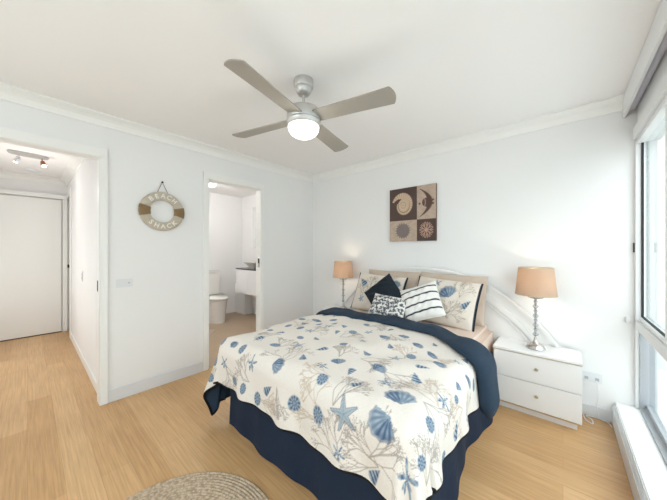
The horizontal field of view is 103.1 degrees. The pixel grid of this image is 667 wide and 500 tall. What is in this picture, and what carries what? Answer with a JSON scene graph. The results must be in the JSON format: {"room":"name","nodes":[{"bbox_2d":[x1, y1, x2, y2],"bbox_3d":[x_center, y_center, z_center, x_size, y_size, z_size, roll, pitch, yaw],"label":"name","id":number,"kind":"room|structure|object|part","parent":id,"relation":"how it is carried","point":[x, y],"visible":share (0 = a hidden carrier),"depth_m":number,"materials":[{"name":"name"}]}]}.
{"room":"bedroom","nodes":[
{"label":"bedroom","id":0,"kind":"room"},
{"bbox_2d":[0,177,68,330],"bbox_3d":[-4.724,0.088,3.787,0.100,2.400,1.540,0,0,41],"label":"wall","id":1,"kind":"structure","parent":0,"point":[5,183],"depth_m":4.10,"materials":[{"name":"paint"}]},
{"bbox_2d":[0,170,66,185],"bbox_3d":[-4.660,-1.069,3.719,0.085,0.085,1.320,0,0,41],"label":"trim","id":2,"kind":"structure","parent":1,"relation":"attached to","point":[5,174],"depth_m":3.92,"materials":[{"name":"white paint"}]},
{"bbox_2d":[0,188,67,341],"bbox_3d":[-4.671,0.213,3.733,0.049,2.150,1.308,0,0,41],"label":"door","id":3,"kind":"structure","parent":1,"relation":"in","point":[30,227],"depth_m":3.94,"materials":[{"name":"white painted wood"},{"name":"metal"}]},
{"bbox_2d":[68,158,96,378],"bbox_3d":[-3.094,0.088,3.301,3.000,2.400,0.100,0,0,41],"label":"wall","id":4,"kind":"structure","parent":0,"point":[83,185],"depth_m":2.88,"materials":[{"name":"paint"}]},
{"bbox_2d":[66,188,70,337],"bbox_3d":[-4.031,0.193,4.060,0.570,2.190,0.090,0,0,41],"label":"door frame","id":5,"kind":"structure","parent":4,"relation":"in","point":[68,194],"depth_m":3.88,"materials":[{"name":"white wood"}]},
{"bbox_2d":[60,156,84,185],"bbox_3d":[-3.155,-1.069,3.231,3.000,0.085,0.085,0,0,41],"label":"trim","id":6,"kind":"structure","parent":4,"relation":"attached to","point":[74,162],"depth_m":3.48,"materials":[{"name":"white"}]},
{"bbox_2d":[70,332,96,392],"bbox_3d":[-2.916,1.243,3.072,2.430,0.090,0.014,0,0,41],"label":"baseboard","id":7,"kind":"structure","parent":4,"relation":"attached to","point":[91,375],"depth_m":2.88,"materials":[{"name":"white"}]},
{"bbox_2d":[0,99,312,389],"bbox_3d":[-1.814,0.088,2.411,0.100,2.400,4.670,0,0,41],"label":"wall","id":8,"kind":"structure","parent":0,"point":[155,324],"depth_m":2.56,"materials":[{"name":"paint"}]},
{"bbox_2d":[0,127,107,405],"bbox_3d":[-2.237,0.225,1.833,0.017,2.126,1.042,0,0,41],"label":"trim","id":9,"kind":"structure","parent":8,"relation":"attached to","point":[7,133],"depth_m":2.19,"materials":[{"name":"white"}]},
{"bbox_2d":[116,278,132,287],"bbox_3d":[-1.824,0.288,2.315,0.010,0.072,0.115,0,0,41],"label":"light switch","id":10,"kind":"object","parent":8,"relation":"attached to","point":[119,282],"visible":1,"depth_m":2.31,"materials":[{"name":"white plastic"}]},
{"bbox_2d":[108,361,202,402],"bbox_3d":[-1.103,1.236,3.146,0.014,0.105,2.428,0,0,41],"label":"baseboard","id":11,"kind":"structure","parent":8,"relation":"attached to","point":[127,390],"depth_m":2.47,"materials":[{"name":"white wood"}]},
{"bbox_2d":[0,82,312,182],"bbox_3d":[-1.744,-1.069,2.351,0.085,0.085,4.470,0,0,41],"label":"trim","id":12,"kind":"structure","parent":8,"relation":"attached to","point":[9,93],"depth_m":2.30,"materials":[{"name":"white"}]},
{"bbox_2d":[138,181,183,230],"bbox_3d":[-1.625,-0.419,2.521,0.042,0.472,0.386,0,0,41],"label":"sign","id":13,"kind":"object","parent":8,"relation":"attached to","point":[144,209],"visible":1,"depth_m":2.50,"materials":[{"name":"beige fabric"}]},
{"bbox_2d":[203,171,263,370],"bbox_3d":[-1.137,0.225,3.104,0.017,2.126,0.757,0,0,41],"label":"trim","id":14,"kind":"structure","parent":8,"relation":"attached to","point":[206,175],"depth_m":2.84,"materials":[{"name":"white wood"}]},
{"bbox_2d":[257,191,259,330],"bbox_3d":[-0.961,0.262,3.393,0.065,2.028,0.013,0,0,41],"label":"door","id":15,"kind":"structure","parent":8,"relation":"in","point":[258,256],"depth_m":3.39,"materials":[{"name":"white wood"}]},
{"bbox_3d":[-0.969,0.262,3.403,0.040,2.028,0.007,0,0,41],"label":"panel","id":16,"kind":"part","parent":15,"relation":"part of","materials":[{"name":"white wood"}]},
{"bbox_2d":[209,192,241,312],"bbox_3d":[-2.746,0.088,4.772,0.100,2.400,2.540,0,0,41],"label":"wall","id":17,"kind":"structure","parent":0,"point":[225,211],"depth_m":5.37,"materials":[{"name":"paint"}]},
{"bbox_2d":[235,283,251,314],"bbox_3d":[-1.847,0.988,5.436,0.390,0.600,0.160,0,0,41],"label":"wall","id":18,"kind":"structure","parent":0,"point":[243,302],"depth_m":5.33,"materials":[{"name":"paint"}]},
{"bbox_2d":[242,194,255,313],"bbox_3d":[-1.097,0.088,4.958,2.150,2.400,0.100,0,0,41],"label":"wall","id":19,"kind":"structure","parent":0,"point":[248,252],"depth_m":5.46,"materials":[{"name":"paint"}]},
{"bbox_2d":[236,267,255,295],"bbox_3d":[-1.427,0.575,4.921,0.820,0.466,0.387,0,0,41],"label":"vanity","id":20,"kind":"object","parent":19,"relation":"attached to","point":[246,276],"visible":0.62,"depth_m":4.83,"materials":[{"name":"white laminate"}]},
{"bbox_3d":[-1.693,0.587,4.918,0.395,0.437,0.018,0,0,41],"label":"drawer","id":21,"kind":"part","parent":20,"relation":"part of","materials":[{"name":"white laminate"}]},
{"bbox_2d":[244,262,255,268],"bbox_3d":[-1.476,0.284,4.956,0.330,0.115,0.280,0,0,41],"label":"basin","id":22,"kind":"object","parent":20,"relation":"in","point":[250,264],"visible":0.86,"depth_m":4.87,"materials":[{"name":"white ceramic"}]},
{"bbox_3d":[-1.392,0.587,4.656,0.395,0.437,0.018,0,0,41],"label":"drawer","id":23,"kind":"part","parent":20,"relation":"part of","materials":[{"name":"white laminate"}]},
{"bbox_2d":[253,206,255,247],"bbox_3d":[-1.319,-0.442,5.014,0.600,0.800,0.105,0,0,41],"label":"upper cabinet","id":24,"kind":"object","parent":19,"relation":"attached to","point":[254,208],"visible":0.26,"depth_m":5.13,"materials":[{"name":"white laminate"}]},
{"bbox_2d":[0,312,633,499],"bbox_3d":[-1.681,1.336,2.336,6.600,0.104,4.730,0,0,41],"label":"floor","id":25,"kind":"structure","parent":0,"point":[57,442],"depth_m":1.75,"materials":[{"name":"brown wood"}]},
{"bbox_2d":[125,472,268,499],"bbox_3d":[-0.699,1.282,1.042,0.974,0.013,0.974,0,0,41],"label":"braided rug","id":26,"kind":"object","parent":25,"relation":"on","point":[202,485],"visible":1,"depth_m":1.41,"materials":[{"name":"wicker"}]},
{"bbox_2d":[209,270,228,323],"bbox_3d":[-2.167,0.833,4.814,0.710,0.903,0.410,0,0,41],"label":"toilet","id":27,"kind":"object","parent":25,"relation":"on","point":[217,302],"visible":0.63,"depth_m":4.64,"materials":[{"name":"white ceramic"}]},
{"bbox_3d":[-2.162,1.079,4.809,0.655,0.410,0.380,0,0,41],"label":"bowl","id":28,"kind":"part","parent":27,"relation":"part of","materials":[{"name":"white ceramic"}]},
{"bbox_3d":[-2.152,0.855,4.801,0.670,0.035,0.410,0,0,41],"label":"seat lid","id":29,"kind":"part","parent":27,"relation":"part of","materials":[{"name":"white ceramic"}]},
{"bbox_2d":[320,304,356,310],"bbox_3d":[0.121,1.028,3.439,0.548,0.519,0.336,0,0,41],"label":"bedside table","id":30,"kind":"object","parent":25,"relation":"on","point":[335,305],"visible":0.06,"depth_m":3.54,"materials":[{"name":"white laminate"}]},
{"bbox_2d":[333,261,352,308],"bbox_3d":[0.126,0.455,3.437,0.269,0.627,0.269,0,0,41],"label":"table lamp","id":31,"kind":"object","parent":30,"relation":"on","point":[343,270],"visible":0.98,"depth_m":3.34,"materials":[{"name":"white fabric"}]},
{"bbox_3d":[0.126,0.247,3.437,0.266,0.208,0.266,0,0,41],"label":"lamp shade","id":32,"kind":"part","parent":31,"relation":"part of","materials":[{"name":"fabric"}]},
{"bbox_2d":[341,267,560,356],"bbox_3d":[0.385,0.736,2.224,2.403,1.104,1.827,0,0,41],"label":"bed","id":33,"kind":"object","parent":25,"relation":"on","point":[504,316],"visible":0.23,"depth_m":2.40,"materials":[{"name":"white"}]},
{"bbox_2d":[229,390,492,499],"bbox_3d":[0.351,1.114,2.163,1.508,0.332,1.829,0,0,41],"label":"bed skirt","id":34,"kind":"object","parent":33,"relation":"hanging from","point":[289,452],"visible":0.28,"depth_m":1.48,"materials":[{"name":"blue fabric"}]},
{"bbox_2d":[354,309,492,351],"bbox_3d":[0.376,0.823,2.214,1.370,0.270,1.800,0,0,41],"label":"mattress","id":35,"kind":"object","parent":33,"relation":"on","point":[481,334],"visible":0.16,"depth_m":2.29,"materials":[{"name":"beige fabric"}]},
{"bbox_2d":[203,307,499,499],"bbox_3d":[0.130,0.912,1.898,1.737,0.670,1.407,0,0,41],"label":"comforter","id":36,"kind":"object","parent":35,"relation":"on","point":[385,400],"visible":0.99,"depth_m":1.39,"materials":[{"name":"fabric"}]},
{"bbox_2d":[350,273,407,310],"bbox_3d":[0.498,0.488,2.973,0.633,0.425,0.235,0,0,44],"label":"pillow","id":37,"kind":"object","parent":35,"relation":"on","point":[366,281],"visible":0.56,"depth_m":3.02,"materials":[{"name":"fabric"}]},
{"bbox_2d":[364,273,400,304],"bbox_3d":[0.517,0.463,2.752,0.243,0.430,0.440,0,0,-19],"label":"cushion","id":38,"kind":"object","parent":35,"relation":"on","point":[386,286],"visible":0.7,"depth_m":2.73,"materials":[{"name":"black fabric"}]},
{"bbox_2d":[368,293,405,317],"bbox_3d":[0.526,0.550,2.571,0.373,0.208,0.163,0,0,39],"label":"cushion","id":39,"kind":"object","parent":35,"relation":"on","point":[381,304],"visible":0.88,"depth_m":2.53,"materials":[{"name":"fabric"}]},
{"bbox_2d":[369,269,419,289],"bbox_3d":[0.655,0.463,3.048,0.662,0.446,0.186,0,0,42],"label":"pillow","id":40,"kind":"object","parent":35,"relation":"on","point":[413,277],"visible":0.12,"depth_m":2.93,"materials":[{"name":"beige fabric"}]},
{"bbox_2d":[400,281,445,321],"bbox_3d":[0.815,0.489,2.467,0.427,0.393,0.238,0,0,23],"label":"cushion","id":41,"kind":"object","parent":35,"relation":"on","point":[423,302],"visible":0.92,"depth_m":2.40,"materials":[{"name":"fabric"}]},
{"bbox_2d":[418,276,483,331],"bbox_3d":[1.039,0.486,2.498,0.226,0.435,0.630,0,0,-44],"label":"pillow","id":42,"kind":"object","parent":35,"relation":"on","point":[459,300],"visible":0.66,"depth_m":2.36,"materials":[{"name":"fabric"}]},
{"bbox_2d":[421,272,487,326],"bbox_3d":[1.150,0.463,2.619,0.641,0.457,0.193,0,0,44],"label":"pillow","id":43,"kind":"object","parent":35,"relation":"on","point":[480,317],"visible":0.21,"depth_m":2.47,"materials":[{"name":"beige fabric"}]},
{"bbox_3d":[0.962,0.610,2.891,2.243,0.654,0.020,0,0,41],"label":"arch molding","id":44,"kind":"part","parent":33,"relation":"part of","materials":[{"name":"white paint"}]},
{"bbox_3d":[0.964,0.646,2.893,2.155,0.616,0.014,0,0,41],"label":"fine molding","id":45,"kind":"part","parent":33,"relation":"part of","materials":[{"name":"white paint"}]},
{"bbox_2d":[493,337,582,429],"bbox_3d":[1.627,1.040,2.135,0.548,0.497,0.336,0,0,41],"label":"bedside table","id":46,"kind":"object","parent":25,"relation":"on","point":[547,384],"visible":0.91,"depth_m":2.01,"materials":[{"name":"white laminate"}]},
{"bbox_2d":[515,267,557,350],"bbox_3d":[1.628,0.466,2.135,0.277,0.650,0.277,0,0,41],"label":"table lamp","id":47,"kind":"object","parent":46,"relation":"on","point":[535,283],"visible":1,"depth_m":2.06,"materials":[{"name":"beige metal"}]},
{"bbox_3d":[1.628,0.251,2.135,0.274,0.216,0.274,0,0,41],"label":"lamp shade","id":48,"kind":"part","parent":47,"relation":"part of","materials":[{"name":"fabric"}]},
{"bbox_3d":[1.634,0.811,2.143,0.544,0.004,0.311,0,0,41],"label":"gold trim","id":49,"kind":"part","parent":46,"relation":"part of","materials":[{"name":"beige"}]},
{"bbox_3d":[1.538,0.916,2.033,0.534,0.200,0.018,0,0,41],"label":"drawer","id":50,"kind":"part","parent":46,"relation":"part of","materials":[{"name":"white laminate"}]},
{"bbox_3d":[1.538,1.123,2.033,0.534,0.204,0.018,0,0,41],"label":"drawer","id":51,"kind":"part","parent":46,"relation":"part of","materials":[{"name":"white laminate"}]},
{"bbox_3d":[1.539,1.230,2.034,0.540,0.005,0.019,0,0,41],"label":"gold trim","id":52,"kind":"part","parent":46,"relation":"part of","materials":[{"name":"beige wood"}]},
{"bbox_2d":[583,414,609,423],"bbox_3d":[1.969,1.282,1.982,0.149,0.008,0.123,0,0,41],"label":"coiled cable","id":53,"kind":"object","parent":25,"relation":"on","point":[583,414],"visible":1,"depth_m":2.01,"materials":[{"name":"white plastic"}]},
{"bbox_2d":[0,0,660,197],"bbox_3d":[-1.658,-1.162,2.362,6.600,0.100,4.800,0,0,41],"label":"ceiling","id":54,"kind":"structure","parent":0,"point":[453,68],"depth_m":1.55,"materials":[{"name":"white paint"}]},
{"bbox_2d":[6,149,48,166],"bbox_3d":[-3.516,-1.046,3.058,0.106,0.130,0.329,0,0,33],"label":"track light","id":55,"kind":"object","parent":54,"relation":"attached to","point":[16,159],"visible":1,"depth_m":3.02,"materials":[{"name":"silver metal"}]},
{"bbox_2d":[23,168,41,172],"bbox_3d":[-4.163,-1.095,3.671,0.176,0.031,0.176,0,0,41],"label":"smoke detector","id":56,"kind":"object","parent":54,"relation":"attached to","point":[32,170],"visible":1,"depth_m":3.63,"materials":[{"name":"white plastic"}]},
{"bbox_2d":[224,59,395,151],"bbox_3d":[-0.196,-0.923,1.737,0.916,0.376,0.916,0,0,-18],"label":"ceiling fan","id":57,"kind":"object","parent":54,"relation":"hanging from","point":[303,121],"visible":1,"depth_m":1.63,"materials":[{"name":"silver metal"}]},
{"bbox_3d":[-0.503,-0.860,1.893,0.519,0.031,0.131,0,0,27],"label":"blade","id":58,"kind":"part","parent":57,"relation":"part of","materials":[{"name":"beige wood"}]},
{"bbox_3d":[-0.351,-0.860,1.430,0.131,0.031,0.519,0,0,27],"label":"blade","id":59,"kind":"part","parent":57,"relation":"part of","materials":[{"name":"grey wood"}]},
{"bbox_3d":[-0.040,-0.860,2.044,0.131,0.031,0.519,0,0,27],"label":"blade","id":60,"kind":"part","parent":57,"relation":"part of","materials":[{"name":"grey wood"}]},
{"bbox_3d":[0.112,-0.860,1.581,0.519,0.031,0.131,0,0,27],"label":"blade","id":61,"kind":"part","parent":57,"relation":"part of","materials":[{"name":"silver metal"}]},
{"bbox_2d":[313,107,636,409],"bbox_3d":[1.004,0.088,2.993,3.400,2.400,0.100,0,0,41],"label":"wall","id":62,"kind":"structure","parent":0,"point":[561,198],"depth_m":2.30,"materials":[{"name":"paint"}]},
{"bbox_2d":[390,183,436,241],"bbox_3d":[0.891,-0.407,3.005,0.548,0.612,0.029,0,0,41],"label":"print","id":63,"kind":"object","parent":62,"relation":"attached to","point":[413,210],"visible":1,"depth_m":2.97,"materials":[{"name":"brown"}]},
{"bbox_2d":[313,94,623,182],"bbox_3d":[0.880,-1.069,2.979,3.230,0.085,0.085,0,0,41],"label":"trim","id":64,"kind":"structure","parent":62,"relation":"attached to","point":[613,104],"depth_m":2.45,"materials":[{"name":"white"}]},
{"bbox_2d":[582,371,601,383],"bbox_3d":[2.002,0.988,2.055,0.115,0.072,0.010,0,0,41],"label":"power outlet","id":65,"kind":"object","parent":62,"relation":"attached to","point":[587,376],"visible":0.97,"depth_m":2.05,"materials":[{"name":"white plastic"}]},
{"bbox_2d":[596,381,611,426],"bbox_3d":[2.024,1.145,1.977,0.034,0.286,0.118,0,0,-6],"label":"cable","id":66,"kind":"object","parent":65,"relation":"hanging from","point":[596,381],"visible":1,"depth_m":2.01,"materials":[{"name":"white plastic"}]},
{"bbox_2d":[582,402,611,421],"bbox_3d":[0.886,1.246,3.020,3.186,0.085,0.014,0,0,41],"label":"baseboard","id":67,"kind":"structure","parent":62,"relation":"attached to","point":[587,409],"depth_m":2.03,"materials":[{"name":"white"}]},
{"bbox_2d":[625,316,631,322],"bbox_3d":[2.144,0.506,1.925,0.030,0.040,0.022,0,0,41],"label":"holder","id":68,"kind":"object","parent":62,"relation":"attached to","point":[627,319],"visible":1,"depth_m":1.92,"materials":[{"name":"white plastic"}]},
{"bbox_2d":[612,404,646,499],"bbox_3d":[0.629,1.221,0.293,0.016,0.134,4.467,0,0,41],"label":"trim","id":69,"kind":"structure","parent":62,"relation":"attached to","point":[638,493],"depth_m":1.51,"materials":[{"name":"white wood"}]},
{"bbox_2d":[657,413,666,429],"bbox_3d":[0.782,0.088,0.163,0.130,2.400,4.470,0,0,41],"label":"wall","id":70,"kind":"structure","parent":0,"point":[662,421],"depth_m":1.74,"materials":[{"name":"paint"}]},
{"bbox_2d":[615,402,666,499],"bbox_3d":[0.685,1.209,0.247,0.128,0.158,4.470,0,0,41],"label":"window sill","id":71,"kind":"structure","parent":70,"relation":"attached to","point":[651,467],"depth_m":1.47,"materials":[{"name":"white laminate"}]},
{"bbox_2d":[633,71,666,464],"bbox_3d":[0.800,0.128,0.245,0.130,2.000,4.318,0,0,41],"label":"window","id":72,"kind":"structure","parent":70,"relation":"in","point":[651,127],"depth_m":1.84,"materials":[{"name":"glass"}]},
{"bbox_2d":[622,0,666,120],"bbox_3d":[0.701,-0.992,0.238,0.088,0.238,4.458,0,0,41],"label":"blind","id":73,"kind":"object","parent":72,"relation":"attached to","point":[650,68],"visible":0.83,"depth_m":1.46,"materials":[{"name":"white fabric"}]},
{"bbox_3d":[0.725,-0.978,0.212,0.018,0.209,4.430,0,0,41],"label":"head rail","id":74,"kind":"part","parent":73,"relation":"part of","materials":[{"name":"white metal"}]},
{"label":"outside","id":75,"kind":"structure","parent":0,"visible":0},
{"bbox_2d":[658,369,666,426],"bbox_3d":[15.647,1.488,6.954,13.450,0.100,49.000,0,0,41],"label":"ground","id":76,"kind":"structure","parent":75,"point":[662,374],"depth_m":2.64,"materials":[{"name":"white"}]},
{"bbox_2d":[658,136,666,369],"bbox_3d":[4.934,-0.137,2.474,2.980,3.150,0.200,0,0,41],"label":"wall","id":77,"kind":"structure","parent":76,"relation":"on","point":[662,364],"depth_m":3.19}
]}

